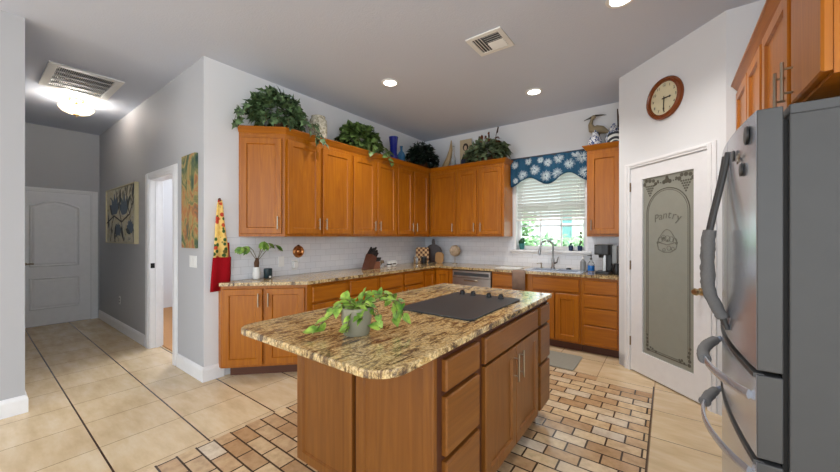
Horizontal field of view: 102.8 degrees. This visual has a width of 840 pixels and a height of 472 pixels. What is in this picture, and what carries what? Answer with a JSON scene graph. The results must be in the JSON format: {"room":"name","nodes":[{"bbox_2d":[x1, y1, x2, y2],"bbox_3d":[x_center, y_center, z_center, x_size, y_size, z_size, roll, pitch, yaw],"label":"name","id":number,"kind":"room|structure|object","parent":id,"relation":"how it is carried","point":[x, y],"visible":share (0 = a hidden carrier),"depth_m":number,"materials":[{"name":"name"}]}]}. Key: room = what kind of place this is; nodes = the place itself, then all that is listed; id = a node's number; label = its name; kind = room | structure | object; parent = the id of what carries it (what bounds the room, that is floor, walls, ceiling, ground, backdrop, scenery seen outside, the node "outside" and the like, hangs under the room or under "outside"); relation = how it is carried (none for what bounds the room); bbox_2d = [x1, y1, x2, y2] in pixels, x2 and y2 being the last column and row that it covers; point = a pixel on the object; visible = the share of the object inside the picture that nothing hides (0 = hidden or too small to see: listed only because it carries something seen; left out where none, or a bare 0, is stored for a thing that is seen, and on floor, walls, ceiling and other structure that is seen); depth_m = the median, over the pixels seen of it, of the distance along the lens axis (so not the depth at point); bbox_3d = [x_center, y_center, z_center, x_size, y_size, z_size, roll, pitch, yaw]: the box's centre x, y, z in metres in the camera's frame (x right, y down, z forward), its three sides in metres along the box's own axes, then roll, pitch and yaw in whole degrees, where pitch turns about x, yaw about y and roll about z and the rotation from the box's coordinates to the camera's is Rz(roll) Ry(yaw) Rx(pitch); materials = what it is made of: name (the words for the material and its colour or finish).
{"room":"kitchen","nodes":[
{"label":"kitchen","id":0,"kind":"room"},
{"bbox_2d":[0,10,24,400],"bbox_3d":[-4.560,-0.165,3.630,3.650,3.050,0.121,0,0,36],"label":"wall","id":1,"kind":"structure","parent":0,"point":[12,27],"depth_m":2.54,"materials":[{"name":"paint"}]},
{"bbox_2d":[0,391,27,419],"bbox_3d":[-5.345,1.292,2.514,3.616,0.135,2.882,0,0,36],"label":"baseboard","id":2,"kind":"structure","parent":1,"relation":"attached to","point":[18,405],"depth_m":2.54,"materials":[{"name":"white wood"}]},
{"bbox_2d":[25,122,171,327],"bbox_3d":[-5.352,-0.165,5.730,0.120,3.050,2.555,0,0,36],"label":"wall","id":3,"kind":"structure","parent":0,"point":[56,158],"depth_m":5.35,"materials":[{"name":"paint"}]},
{"bbox_2d":[25,190,90,327],"bbox_3d":[-5.644,0.335,5.181,0.059,2.035,0.805,0,0,36],"label":"door","id":4,"kind":"structure","parent":3,"relation":"in","point":[57,225],"depth_m":5.21,"materials":[{"name":"white wood"}]},
{"bbox_2d":[25,186,97,318],"bbox_3d":[-5.661,0.308,5.193,0.020,2.103,0.975,0,0,36],"label":"trim","id":5,"kind":"structure","parent":3,"relation":"attached to","point":[94,195],"depth_m":5.54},
{"bbox_2d":[99,56,203,366],"bbox_3d":[-3.661,-0.165,4.420,4.156,3.050,0.120,0,0,36],"label":"wall","id":6,"kind":"structure","parent":0,"point":[168,126],"depth_m":4.11,"materials":[{"name":"paint"}]},
{"bbox_2d":[98,310,144,346],"bbox_3d":[-4.385,1.292,4.872,2.455,0.135,0.016,0,0,36],"label":"baseboard","id":7,"kind":"structure","parent":6,"relation":"attached to","point":[137,336],"depth_m":4.69,"materials":[{"name":"white wood"}]},
{"bbox_2d":[106,182,138,243],"bbox_3d":[-4.238,-0.315,4.743,1.510,0.824,0.046,0,0,36],"label":"framed picture","id":8,"kind":"object","parent":6,"relation":"attached to","point":[122,202],"visible":1,"depth_m":4.63,"materials":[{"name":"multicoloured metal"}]},
{"bbox_2d":[145,163,177,365],"bbox_3d":[-2.919,0.295,3.868,1.025,2.129,0.156,0,0,36],"label":"trim","id":9,"kind":"structure","parent":6,"relation":"attached to","point":[154,180],"depth_m":4.07,"materials":[{"name":"white wood"}]},
{"bbox_2d":[181,152,197,247],"bbox_3d":[-2.266,-0.344,3.293,0.330,0.914,0.029,0,0,36],"label":"picture","id":10,"kind":"object","parent":6,"relation":"attached to","point":[189,163],"visible":1,"depth_m":3.26},
{"bbox_2d":[189,255,196,267],"bbox_3d":[-2.218,0.245,3.273,0.170,0.115,0.008,0,0,36],"label":"light switch","id":11,"kind":"object","parent":6,"relation":"attached to","point":[192,259],"visible":1,"depth_m":3.26,"materials":[{"name":"white plastic"}]},
{"bbox_2d":[176,353,223,382],"bbox_3d":[-2.228,1.292,3.384,0.659,0.135,0.190,0,0,36],"label":"baseboard","id":12,"kind":"structure","parent":6,"relation":"attached to","point":[203,374],"depth_m":3.22,"materials":[{"name":"white wood"}]},
{"bbox_2d":[204,56,424,374],"bbox_3d":[-1.014,-0.165,4.598,0.120,3.050,3.554,0,0,36],"label":"wall","id":13,"kind":"structure","parent":0,"point":[226,87],"depth_m":3.28,"materials":[{"name":"paint"}]},
{"bbox_2d":[210,198,230,291],"bbox_3d":[-1.921,0.075,3.217,0.064,0.890,0.194,0,0,36],"label":"apron","id":14,"kind":"object","parent":13,"relation":"hanging from","point":[221,262],"visible":0.99,"depth_m":3.21,"materials":[{"name":"red fabric"}]},
{"bbox_2d":[237,125,285,236],"bbox_3d":[-1.609,-0.555,3.497,0.473,1.112,0.286,0,0,-7],"label":"upper cabinet","id":15,"kind":"object","parent":13,"relation":"attached to","point":[261,148],"visible":0.98,"depth_m":3.40,"materials":[{"name":"brown wood"}]},
{"bbox_2d":[231,85,329,149],"bbox_3d":[-1.455,-1.264,3.472,0.495,0.601,0.951,0,0,36],"label":"ivy","id":16,"kind":"object","parent":15,"relation":"on","point":[255,108],"visible":0.98,"depth_m":3.40,"materials":[{"name":"plant"}]},
{"bbox_2d":[285,127,353,236],"bbox_3d":[-1.231,-0.555,3.873,0.390,1.112,0.915,0,0,36],"label":"upper cabinet","id":17,"kind":"object","parent":13,"relation":"attached to","point":[317,178],"visible":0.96,"depth_m":3.71,"materials":[{"name":"brown wood"}]},
{"bbox_2d":[274,120,287,126],"bbox_3d":[-1.491,-1.153,3.566,0.180,0.155,0.180,0,0,36],"label":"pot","id":18,"kind":"object","parent":17,"relation":"on","point":[280,124],"depth_m":3.50,"materials":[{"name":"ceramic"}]},
{"bbox_2d":[309,114,326,137],"bbox_3d":[-1.183,-1.234,3.898,0.200,0.315,0.200,0,0,36],"label":"vase","id":19,"kind":"object","parent":17,"relation":"on","point":[320,119],"visible":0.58,"depth_m":3.82,"materials":[{"name":"beige ceramic"}]},
{"bbox_2d":[227,237,424,280],"bbox_3d":[-0.902,0.221,4.642,0.008,0.436,3.350,0,0,36],"label":"backsplash","id":20,"kind":"structure","parent":13,"relation":"attached to","point":[321,254],"depth_m":4.14,"materials":[{"name":"tile"}]},
{"bbox_2d":[278,256,283,266],"bbox_3d":[-1.553,0.280,3.749,0.006,0.115,0.070,0,0,36],"label":"wall outlet","id":21,"kind":"object","parent":20,"relation":"attached to","point":[280,258],"visible":1,"depth_m":3.74,"materials":[{"name":"white plastic"}]},
{"bbox_2d":[291,260,297,269],"bbox_3d":[-1.441,0.330,3.872,0.040,0.120,0.075,0,0,36],"label":"wall outlet","id":22,"kind":"object","parent":20,"relation":"attached to","point":[294,263],"visible":1,"depth_m":3.86,"materials":[{"name":"white plastic"}]},
{"bbox_2d":[293,245,303,257],"bbox_3d":[-1.413,0.171,3.913,0.036,0.152,0.144,0,0,36],"label":"mold","id":23,"kind":"object","parent":20,"relation":"attached to","point":[298,251],"visible":1,"depth_m":3.89,"materials":[{"name":"brown metal"}]},
{"bbox_2d":[351,147,398,236],"bbox_3d":[-0.706,-0.555,4.582,0.390,1.112,0.850,0,0,36],"label":"upper cabinet","id":24,"kind":"object","parent":13,"relation":"attached to","point":[373,178],"visible":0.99,"depth_m":4.43,"materials":[{"name":"brown wood"}]},
{"bbox_2d":[334,120,393,166],"bbox_3d":[-0.726,-1.242,4.482,0.469,0.594,0.928,0,0,36],"label":"pothos","id":25,"kind":"object","parent":24,"relation":"on","point":[350,130],"visible":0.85,"depth_m":4.33,"materials":[{"name":"plant"}]},
{"bbox_2d":[396,159,430,236],"bbox_3d":[-0.196,-0.555,5.271,0.390,1.112,0.864,0,0,36],"label":"upper cabinet","id":26,"kind":"object","parent":13,"relation":"attached to","point":[412,180],"visible":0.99,"depth_m":5.11,"materials":[{"name":"brown wood"}]},
{"bbox_2d":[389,136,397,158],"bbox_3d":[-0.394,-1.276,4.982,0.140,0.400,0.140,0,0,36],"label":"glass vase","id":27,"kind":"object","parent":26,"relation":"on","point":[393,140],"visible":0.62,"depth_m":4.93,"materials":[{"name":"blue glass"}]},
{"bbox_2d":[398,146,404,160],"bbox_3d":[-0.285,-1.226,5.112,0.112,0.300,0.112,0,0,36],"label":"glass bottle","id":28,"kind":"object","parent":26,"relation":"on","point":[401,155],"visible":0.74,"depth_m":5.07,"materials":[{"name":"blue glass"}]},
{"bbox_2d":[405,141,439,167],"bbox_3d":[0.033,-1.306,5.451,0.558,0.497,0.706,0,0,9],"label":"potted fern","id":29,"kind":"object","parent":26,"relation":"on","point":[416,152],"visible":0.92,"depth_m":5.30,"materials":[{"name":"green plant"}]},
{"bbox_2d":[0,307,721,471],"bbox_3d":[-1.982,1.404,1.777,10.500,0.112,9.500,0,0,36],"label":"floor","id":30,"kind":"structure","parent":0,"point":[100,400],"depth_m":2.49,"materials":[{"name":"tile"}]},
{"bbox_2d":[218,285,306,374],"bbox_3d":[-1.524,0.916,3.286,0.619,0.888,0.593,0,0,37],"label":"base cabinet","id":31,"kind":"object","parent":30,"relation":"on","point":[238,306],"visible":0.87,"depth_m":3.23,"materials":[{"name":"brown wood"}]},
{"bbox_2d":[219,261,618,285],"bbox_3d":[0.296,0.456,3.687,3.068,0.031,3.457,0,0,36],"label":"countertop","id":32,"kind":"structure","parent":31,"relation":"on","point":[335,275],"depth_m":3.98,"materials":[{"name":"stone"}]},
{"bbox_2d":[234,241,282,279],"bbox_3d":[-1.634,0.244,3.417,0.187,0.391,0.486,0,0,36],"label":"plant","id":33,"kind":"object","parent":32,"relation":"on","point":[256,274],"visible":1,"depth_m":3.41,"materials":[{"name":"green plant"}]},
{"bbox_2d":[264,268,271,278],"bbox_3d":[-1.593,0.387,3.511,0.086,0.105,0.084,0,0,36],"label":"jar candle","id":34,"kind":"object","parent":32,"relation":"on","point":[267,271],"visible":1,"depth_m":3.48,"materials":[{"name":"black glass"}]},
{"bbox_2d":[362,247,380,269],"bbox_3d":[-0.654,0.290,4.563,0.120,0.299,0.275,0,0,36],"label":"knife block","id":35,"kind":"object","parent":32,"relation":"on","point":[371,261],"visible":1,"depth_m":4.52,"materials":[{"name":"brown wood"}]},
{"bbox_2d":[416,247,428,262],"bbox_3d":[0.038,0.309,5.586,0.220,0.260,0.022,0,0,-13],"label":"cutting board","id":36,"kind":"object","parent":32,"relation":"on","point":[420,251],"visible":0.77,"depth_m":5.58,"materials":[{"name":"brown wood"}]},
{"bbox_2d":[428,239,441,261],"bbox_3d":[0.228,0.234,5.666,0.300,0.390,0.021,0,0,19],"label":"cutting board","id":37,"kind":"object","parent":32,"relation":"on","point":[433,248],"visible":0.63,"depth_m":5.66,"materials":[{"name":"brown wood"}]},
{"bbox_2d":[435,252,443,262],"bbox_3d":[0.321,0.348,5.550,0.153,0.183,0.018,0,0,26],"label":"cutting board","id":38,"kind":"object","parent":32,"relation":"on","point":[439,256],"visible":0.97,"depth_m":5.54,"materials":[{"name":"brown wood"}]},
{"bbox_2d":[449,245,460,263],"bbox_3d":[0.572,0.290,5.480,0.185,0.298,0.188,0,0,36],"label":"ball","id":39,"kind":"object","parent":32,"relation":"on","point":[454,250],"visible":1,"depth_m":5.42,"materials":[{"name":"brown wood"}]},
{"bbox_2d":[496,266,523,269],"bbox_3d":[1.240,0.436,4.643,0.330,0.008,0.300,0,0,36],"label":"drying mat","id":40,"kind":"object","parent":32,"relation":"on","point":[501,267],"visible":0.98,"depth_m":4.67,"materials":[{"name":"white fabric"}]},
{"bbox_2d":[512,270,526,289],"bbox_3d":[1.282,0.558,4.321,0.171,0.244,0.072,0,0,36],"label":"dish towel","id":41,"kind":"object","parent":32,"relation":"hanging from","point":[518,276],"visible":1,"depth_m":4.30,"materials":[{"name":"brown fabric"}]},
{"bbox_2d":[538,240,558,268],"bbox_3d":[1.734,0.237,4.537,0.268,0.388,0.067,0,0,22],"label":"faucet","id":42,"kind":"object","parent":32,"relation":"on","point":[553,262],"visible":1,"depth_m":4.51,"materials":[{"name":"metal"}]},
{"bbox_2d":[523,267,587,273],"bbox_3d":[1.748,0.520,4.329,0.706,0.178,0.460,0,0,36],"label":"sink","id":43,"kind":"object","parent":32,"relation":"in","point":[576,271],"visible":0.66,"depth_m":4.36,"materials":[{"name":"silver metal"}]},
{"bbox_2d":[532,268,554,270],"bbox_3d":[1.627,0.524,4.413,0.271,0.170,0.296,0,0,36],"label":"basin","id":44,"kind":"object","parent":43,"relation":"in","point":[543,269],"depth_m":4.52,"materials":[{"name":"silver metal"}]},
{"bbox_2d":[580,254,585,269],"bbox_3d":[2.136,0.335,4.391,0.067,0.209,0.067,0,0,-26],"label":"soap bottle","id":45,"kind":"object","parent":32,"relation":"on","point":[582,262],"visible":0.95,"depth_m":4.37,"materials":[{"name":"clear plastic"}]},
{"bbox_2d":[587,255,594,270],"bbox_3d":[2.176,0.335,4.261,0.082,0.209,0.082,0,0,36],"label":"dish soap bottle","id":46,"kind":"object","parent":32,"relation":"on","point":[591,266],"visible":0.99,"depth_m":4.24,"materials":[{"name":"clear plastic"}]},
{"bbox_2d":[594,244,617,274],"bbox_3d":[2.207,0.267,3.971,0.225,0.345,0.270,0,0,36],"label":"coffee maker","id":47,"kind":"object","parent":32,"relation":"on","point":[608,253],"visible":0.9,"depth_m":3.92,"materials":[{"name":"black plastic"}]},
{"bbox_2d":[610,263,618,274],"bbox_3d":[2.245,0.373,3.849,0.109,0.132,0.084,0,0,36],"label":"coffee carafe","id":48,"kind":"object","parent":32,"relation":"on","point":[615,270],"visible":0.82,"depth_m":3.82,"materials":[{"name":"black glass"}]},
{"bbox_2d":[307,275,376,311],"bbox_3d":[-1.039,0.916,3.881,0.672,0.888,0.997,0,0,36],"label":"base cabinet","id":49,"kind":"object","parent":30,"relation":"on","point":[326,294],"visible":0.18,"depth_m":3.56,"materials":[{"name":"brown wood"}]},
{"bbox_2d":[377,269,422,295],"bbox_3d":[-0.459,0.916,4.665,0.672,0.888,0.950,0,0,36],"label":"base cabinet","id":50,"kind":"object","parent":30,"relation":"on","point":[393,283],"visible":0.29,"depth_m":4.45,"materials":[{"name":"brown wood"}]},
{"bbox_2d":[297,300,549,471],"bbox_3d":[0.169,0.916,2.210,0.986,0.888,1.556,0,0,36],"label":"kitchen island","id":51,"kind":"object","parent":30,"relation":"on","point":[465,409],"visible":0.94,"depth_m":1.64,"materials":[{"name":"brown wood"}]},
{"bbox_2d":[241,283,551,378],"bbox_3d":[0.057,0.456,2.112,0.989,0.031,1.907,0,0,36],"label":"island countertop","id":52,"kind":"structure","parent":51,"relation":"on","point":[391,351],"depth_m":1.50,"materials":[{"name":"stone"}]},
{"bbox_2d":[341,305,371,336],"bbox_3d":[-0.288,0.379,1.519,0.140,0.122,0.140,0,0,36],"label":"pot","id":53,"kind":"object","parent":52,"relation":"on","point":[352,315],"depth_m":1.46,"materials":[{"name":"grey ceramic"}]},
{"bbox_2d":[303,287,410,336],"bbox_3d":[-0.277,0.336,1.514,0.480,0.207,0.195,0,0,-20],"label":"pothos","id":54,"kind":"object","parent":52,"relation":"on","point":[356,317],"visible":1,"depth_m":1.49,"materials":[{"name":"green plant"}]},
{"bbox_2d":[403,289,519,320],"bbox_3d":[0.278,0.419,2.174,0.510,0.040,0.735,0,0,36],"label":"cooktop","id":55,"kind":"object","parent":52,"relation":"in","point":[461,305],"visible":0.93,"depth_m":2.10,"materials":[{"name":"black glass"}]},
{"bbox_2d":[423,268,434,286],"bbox_3d":[0.080,0.916,5.423,0.636,0.888,0.906,0,0,36],"label":"base cabinet","id":56,"kind":"object","parent":30,"relation":"on","point":[428,274],"visible":0.21,"depth_m":4.97,"materials":[{"name":"brown wood"}]},
{"bbox_2d":[435,268,452,284],"bbox_3d":[0.529,0.916,5.268,0.320,0.888,0.626,0,0,36],"label":"base cabinet","id":57,"kind":"object","parent":30,"relation":"on","point":[442,275],"visible":0.21,"depth_m":5.02,"materials":[{"name":"brown wood"}]},
{"bbox_2d":[453,269,491,287],"bbox_3d":[0.888,0.922,4.962,0.605,0.876,0.651,0,0,36],"label":"dishwasher","id":58,"kind":"object","parent":30,"relation":"on","point":[479,278],"visible":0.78,"depth_m":4.71,"materials":[{"name":"metal"}]},
{"bbox_2d":[492,271,525,290],"bbox_3d":[1.343,0.916,4.665,0.470,0.888,0.626,0,0,36],"label":"base cabinet","id":59,"kind":"object","parent":30,"relation":"on","point":[502,280],"visible":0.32,"depth_m":4.46,"materials":[{"name":"brown wood"}]},
{"bbox_2d":[526,274,582,350],"bbox_3d":[1.793,0.916,4.332,0.645,0.888,0.626,0,0,36],"label":"base cabinet","id":60,"kind":"object","parent":30,"relation":"on","point":[564,321],"visible":0.7,"depth_m":4.02,"materials":[{"name":"brown wood"}]},
{"bbox_2d":[547,350,581,370],"bbox_3d":[1.346,1.353,3.825,0.854,0.011,0.470,0,0,36],"label":"floor mat","id":61,"kind":"object","parent":30,"relation":"on","point":[557,359],"visible":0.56,"depth_m":3.64,"materials":[{"name":"grey fabric"}]},
{"bbox_2d":[581,277,618,357],"bbox_3d":[2.210,0.916,4.024,0.388,0.888,0.626,0,0,36],"label":"base cabinet","id":62,"kind":"object","parent":30,"relation":"on","point":[599,297],"visible":0.9,"depth_m":3.78,"materials":[{"name":"brown wood"}]},
{"bbox_2d":[696,96,839,471],"bbox_3d":[1.686,0.460,1.325,0.955,1.800,0.909,0,0,36],"label":"refrigerator","id":63,"kind":"object","parent":30,"relation":"on","point":[779,377],"depth_m":1.12,"materials":[{"name":"silver metal"}]},
{"bbox_2d":[739,163,742,176],"bbox_3d":[1.227,-0.255,1.282,0.007,0.052,0.052,0,0,36],"label":"magnet","id":64,"kind":"object","parent":63,"relation":"attached to","point":[740,164],"visible":1,"depth_m":1.27,"materials":[{"name":"black plastic"}]},
{"bbox_2d":[743,126,748,144],"bbox_3d":[1.196,-0.370,1.230,0.007,0.068,0.068,0,0,36],"label":"magnet","id":65,"kind":"object","parent":63,"relation":"attached to","point":[746,129],"visible":1,"depth_m":1.22,"materials":[{"name":"black plastic"}]},
{"bbox_2d":[0,0,759,141],"bbox_3d":[-1.580,-1.740,2.320,10.500,0.100,8.250,0,0,36],"label":"ceiling","id":66,"kind":"structure","parent":0,"point":[336,53],"depth_m":3.04,"materials":[{"name":"paint"}]},
{"bbox_2d":[57,97,94,116],"bbox_3d":[-4.235,-1.578,4.129,0.326,0.222,0.326,0,0,36],"label":"lamp","id":67,"kind":"object","parent":66,"relation":"attached to","point":[77,110],"visible":1,"depth_m":4.07,"materials":[{"name":"white glass"}]},
{"bbox_2d":[38,61,124,100],"bbox_3d":[-3.713,-1.682,3.674,0.806,0.014,0.560,0,0,36],"label":"ceiling vent","id":68,"kind":"object","parent":66,"relation":"in","point":[55,75],"visible":1,"depth_m":3.64,"materials":[{"name":"white plastic"}]},
{"bbox_2d":[381,79,398,86],"bbox_3d":[-0.329,-1.684,3.676,0.190,0.010,0.190,0,0,36],"label":"recessed light","id":69,"kind":"object","parent":66,"relation":"in","point":[386,82],"visible":1,"depth_m":3.67,"materials":[{"name":"white glass"}]},
{"bbox_2d":[465,26,513,56],"bbox_3d":[0.609,-1.681,2.908,0.322,0.015,0.316,0,0,36],"label":"ceiling vent","id":70,"kind":"object","parent":66,"relation":"in","point":[496,39],"visible":1,"depth_m":2.90,"materials":[{"name":"white plastic"}]},
{"bbox_2d":[526,88,542,95],"bbox_3d":[1.329,-1.684,3.904,0.190,0.010,0.190,0,0,36],"label":"recessed light","id":71,"kind":"object","parent":66,"relation":"in","point":[534,91],"visible":1,"depth_m":3.89,"materials":[{"name":"white glass"}]},
{"bbox_2d":[605,0,632,8],"bbox_3d":[1.425,-1.684,2.379,0.190,0.010,0.190,0,0,36],"label":"recessed light","id":72,"kind":"object","parent":66,"relation":"in","point":[612,4],"visible":1,"depth_m":2.42,"materials":[{"name":"white glass"}]},
{"bbox_2d":[425,102,618,266],"bbox_3d":[1.984,-0.165,4.690,4.830,3.050,0.160,0,0,36],"label":"wall","id":73,"kind":"structure","parent":0,"point":[569,131],"depth_m":4.76,"materials":[{"name":"paint"}]},
{"bbox_2d":[430,165,456,236],"bbox_3d":[0.442,-0.555,5.488,0.522,1.112,0.388,0,0,36],"label":"upper cabinet","id":74,"kind":"object","parent":73,"relation":"attached to","point":[443,180],"visible":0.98,"depth_m":5.36,"materials":[{"name":"brown wood"}]},
{"bbox_2d":[442,140,452,166],"bbox_3d":[0.440,-1.321,5.525,0.194,0.512,0.105,0,0,36],"label":"carved horn","id":75,"kind":"object","parent":74,"relation":"on","point":[449,155],"visible":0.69,"depth_m":5.48,"materials":[{"name":"beige"}]},
{"bbox_2d":[451,146,455,164],"bbox_3d":[0.541,-1.268,5.422,0.080,0.385,0.080,0,0,36],"label":"glass decanter","id":76,"kind":"object","parent":74,"relation":"on","point":[453,159],"visible":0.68,"depth_m":5.40,"materials":[{"name":"white"}]},
{"bbox_2d":[455,157,512,236],"bbox_3d":[0.982,-0.555,5.088,0.823,1.112,0.388,0,0,36],"label":"upper cabinet","id":77,"kind":"object","parent":73,"relation":"attached to","point":[484,189],"visible":0.97,"depth_m":4.94,"materials":[{"name":"brown wood"}]},
{"bbox_2d":[460,138,471,163],"bbox_3d":[0.744,-1.326,5.443,0.210,0.500,0.024,0,0,36],"label":"picture","id":78,"kind":"object","parent":77,"relation":"on","point":[464,144],"visible":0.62,"depth_m":5.46,"materials":[{"name":"paper"}]},
{"bbox_2d":[462,127,512,162],"bbox_3d":[0.999,-1.352,5.042,0.842,0.552,0.426,0,0,36],"label":"flower arrangement","id":79,"kind":"object","parent":77,"relation":"on","point":[497,149],"visible":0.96,"depth_m":4.97,"materials":[{"name":"plant"}]},
{"bbox_2d":[425,237,618,269],"bbox_3d":[1.326,0.221,5.072,3.060,0.436,0.008,0,0,36],"label":"backsplash","id":80,"kind":"structure","parent":73,"relation":"attached to","point":[474,250],"depth_m":5.13,"materials":[{"name":"tile"}]},
{"bbox_2d":[511,149,586,186],"bbox_3d":[1.785,-0.933,4.660,1.054,0.416,0.120,0,0,36],"label":"valance","id":81,"kind":"object","parent":73,"relation":"attached to","point":[546,168],"visible":0.98,"depth_m":4.61,"materials":[{"name":"fabric"}]},
{"bbox_2d":[518,170,526,178],"bbox_3d":[1.481,-0.882,4.825,0.150,0.144,0.017,0,0,31],"label":"print","id":82,"kind":"object","parent":81,"relation":"attached to","point":[522,174],"depth_m":4.83},
{"bbox_2d":[530,165,539,174],"bbox_3d":[1.617,-0.940,4.722,0.148,0.150,0.019,0,0,35],"label":"print","id":83,"kind":"object","parent":81,"relation":"attached to","point":[534,169],"depth_m":4.72},
{"bbox_2d":[540,170,549,180],"bbox_3d":[1.738,-0.840,4.633,0.157,0.158,0.022,0,0,36],"label":"print","id":84,"kind":"object","parent":81,"relation":"attached to","point":[544,174],"depth_m":4.63},
{"bbox_2d":[544,158,551,166],"bbox_3d":[1.761,-1.020,4.614,0.119,0.118,0.013,0,0,32],"label":"print","id":85,"kind":"object","parent":81,"relation":"attached to","point":[547,161],"depth_m":4.62},
{"bbox_2d":[551,168,561,177],"bbox_3d":[1.859,-0.864,4.546,0.149,0.141,0.018,0,0,42],"label":"print","id":86,"kind":"object","parent":81,"relation":"attached to","point":[555,172],"depth_m":4.56},
{"bbox_2d":[553,154,563,163],"bbox_3d":[1.874,-1.049,4.533,0.149,0.127,0.019,0,0,41],"label":"print","id":87,"kind":"object","parent":81,"relation":"attached to","point":[557,158],"depth_m":4.53},
{"bbox_2d":[564,159,574,168],"bbox_3d":[1.990,-0.969,4.453,0.150,0.149,0.018,0,0,42],"label":"print","id":88,"kind":"object","parent":81,"relation":"attached to","point":[568,163],"depth_m":4.46},
{"bbox_2d":[576,152,586,161],"bbox_3d":[2.106,-1.035,4.367,0.157,0.160,0.023,0,0,36],"label":"print","id":89,"kind":"object","parent":81,"relation":"attached to","point":[580,156],"depth_m":4.37},
{"bbox_2d":[578,166,586,177],"bbox_3d":[2.124,-0.840,4.356,0.127,0.160,0.019,0,0,41],"label":"print","id":90,"kind":"object","parent":81,"relation":"attached to","point":[582,170],"depth_m":4.37},
{"bbox_2d":[510,180,591,255],"bbox_3d":[1.844,-0.404,4.765,1.100,1.318,0.205,0,0,36],"label":"window","id":91,"kind":"structure","parent":73,"relation":"in","point":[546,250],"depth_m":4.80,"materials":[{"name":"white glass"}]},
{"bbox_2d":[519,238,524,249],"bbox_3d":[1.522,0.104,5.007,0.087,0.180,0.087,0,0,-9],"label":"potted cactus","id":92,"kind":"object","parent":91,"relation":"on","point":[522,240],"visible":1,"depth_m":4.98,"materials":[{"name":"green plant"}]},
{"bbox_2d":[517,172,584,221],"bbox_3d":[1.834,-0.524,4.752,0.930,1.069,0.068,0,0,36],"label":"window blind","id":93,"kind":"object","parent":91,"relation":"attached to","point":[527,201],"visible":0.61,"depth_m":4.72,"materials":[{"name":"white plastic"}]},
{"bbox_2d":[577,232,582,250],"bbox_3d":[2.159,0.064,4.523,0.064,0.261,0.098,0,0,-21],"label":"potted orchid","id":94,"kind":"object","parent":91,"relation":"on","point":[579,247],"visible":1,"depth_m":4.50,"materials":[{"name":"green plant"}]},
{"bbox_2d":[582,141,618,236],"bbox_3d":[2.268,-0.555,4.136,0.427,1.112,0.388,0,0,36],"label":"upper cabinet","id":95,"kind":"object","parent":73,"relation":"attached to","point":[602,158],"visible":0.88,"depth_m":4.01,"materials":[{"name":"brown wood"}]},
{"bbox_2d":[588,130,601,144],"bbox_3d":[2.157,-1.194,4.126,0.154,0.236,0.154,0,0,36],"label":"ginger jar","id":96,"kind":"object","parent":95,"relation":"on","point":[595,138],"visible":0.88,"depth_m":4.08,"materials":[{"name":"ceramic"}]},
{"bbox_2d":[584,114,608,135],"bbox_3d":[2.255,-1.318,4.284,0.291,0.484,0.139,0,0,36],"label":"heron figurine","id":97,"kind":"object","parent":95,"relation":"on","point":[600,129],"visible":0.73,"depth_m":4.25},
{"bbox_2d":[604,123,618,142],"bbox_3d":[2.352,-1.226,4.069,0.196,0.301,0.196,0,0,36],"label":"ginger jar","id":98,"kind":"object","parent":95,"relation":"on","point":[613,127],"visible":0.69,"depth_m":4.04,"materials":[{"name":"white ceramic"}]},
{"bbox_2d":[608,131,618,141],"bbox_3d":[2.306,-1.159,3.958,0.156,0.165,0.034,0,0,36],"label":"plate","id":99,"kind":"object","parent":95,"relation":"on","point":[613,136],"visible":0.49,"depth_m":3.96,"materials":[{"name":"white ceramic"}]},
{"bbox_2d":[619,11,725,415],"bbox_3d":[2.268,-0.165,3.053,0.120,3.050,1.090,0,0,-9],"label":"wall","id":100,"kind":"structure","parent":0,"point":[698,59],"depth_m":2.85,"materials":[{"name":"paint"}]},
{"bbox_2d":[646,75,683,119],"bbox_3d":[2.193,-1.245,3.018,0.036,0.376,0.376,0,0,-9],"label":"wall clock","id":101,"kind":"object","parent":100,"relation":"attached to","point":[665,97],"visible":1,"depth_m":3.00,"materials":[{"name":"brown wood"}]},
{"bbox_2d":[630,150,706,402],"bbox_3d":[2.195,0.331,3.032,0.112,2.035,0.797,0,0,-9],"label":"door","id":102,"kind":"structure","parent":100,"relation":"in","point":[669,197],"depth_m":3.00,"materials":[{"name":"white wood"}]},
{"bbox_2d":[657,229,677,252],"bbox_3d":[2.226,0.040,3.022,0.002,0.216,0.218,0,0,-9],"label":"decal","id":103,"kind":"object","parent":102,"relation":"on","point":[667,239],"depth_m":3.02},
{"bbox_2d":[625,140,716,413],"bbox_3d":[2.250,0.310,3.036,0.120,2.099,0.931,0,0,-9],"label":"trim","id":104,"kind":"structure","parent":100,"relation":"attached to","point":[711,147],"depth_m":2.83,"materials":[{"name":"white wood"}]},
{"bbox_2d":[726,0,765,143],"bbox_3d":[2.627,-0.165,2.330,0.749,3.050,0.120,0,0,36],"label":"wall","id":105,"kind":"structure","parent":0,"point":[741,21],"depth_m":2.48,"materials":[{"name":"paint"}]},
{"bbox_3d":[2.768,-0.165,1.790,0.120,3.050,3.570,0,0,37],"label":"wall","id":106,"kind":"structure","parent":0,"visible":0},
{"bbox_2d":[731,0,839,129],"bbox_3d":[2.041,-0.813,1.549,0.722,0.596,1.771,0,0,36],"label":"upper cabinet","id":107,"kind":"object","parent":106,"relation":"attached to","point":[791,55],"visible":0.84,"depth_m":1.33,"materials":[{"name":"brown wood"}]},
{"label":"outside","id":108,"kind":"structure","parent":0,"visible":0},
{"bbox_3d":[4.496,1.610,8.597,15.000,0.100,8.830,0,0,37],"label":"ground","id":109,"kind":"structure","parent":108,"visible":0},
{"bbox_2d":[522,212,582,246],"bbox_3d":[1.922,0.413,7.497,3.646,2.370,1.373,0,0,36],"label":"shrub","id":110,"kind":"object","parent":109,"relation":"on","point":[575,240],"visible":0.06,"depth_m":6.76,"materials":[{"name":"green plant"}]},
{"bbox_2d":[559,176,582,245],"bbox_3d":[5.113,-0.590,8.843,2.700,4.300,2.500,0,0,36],"label":"neighbouring house","id":111,"kind":"structure","parent":109,"relation":"on","point":[572,231],"depth_m":8.50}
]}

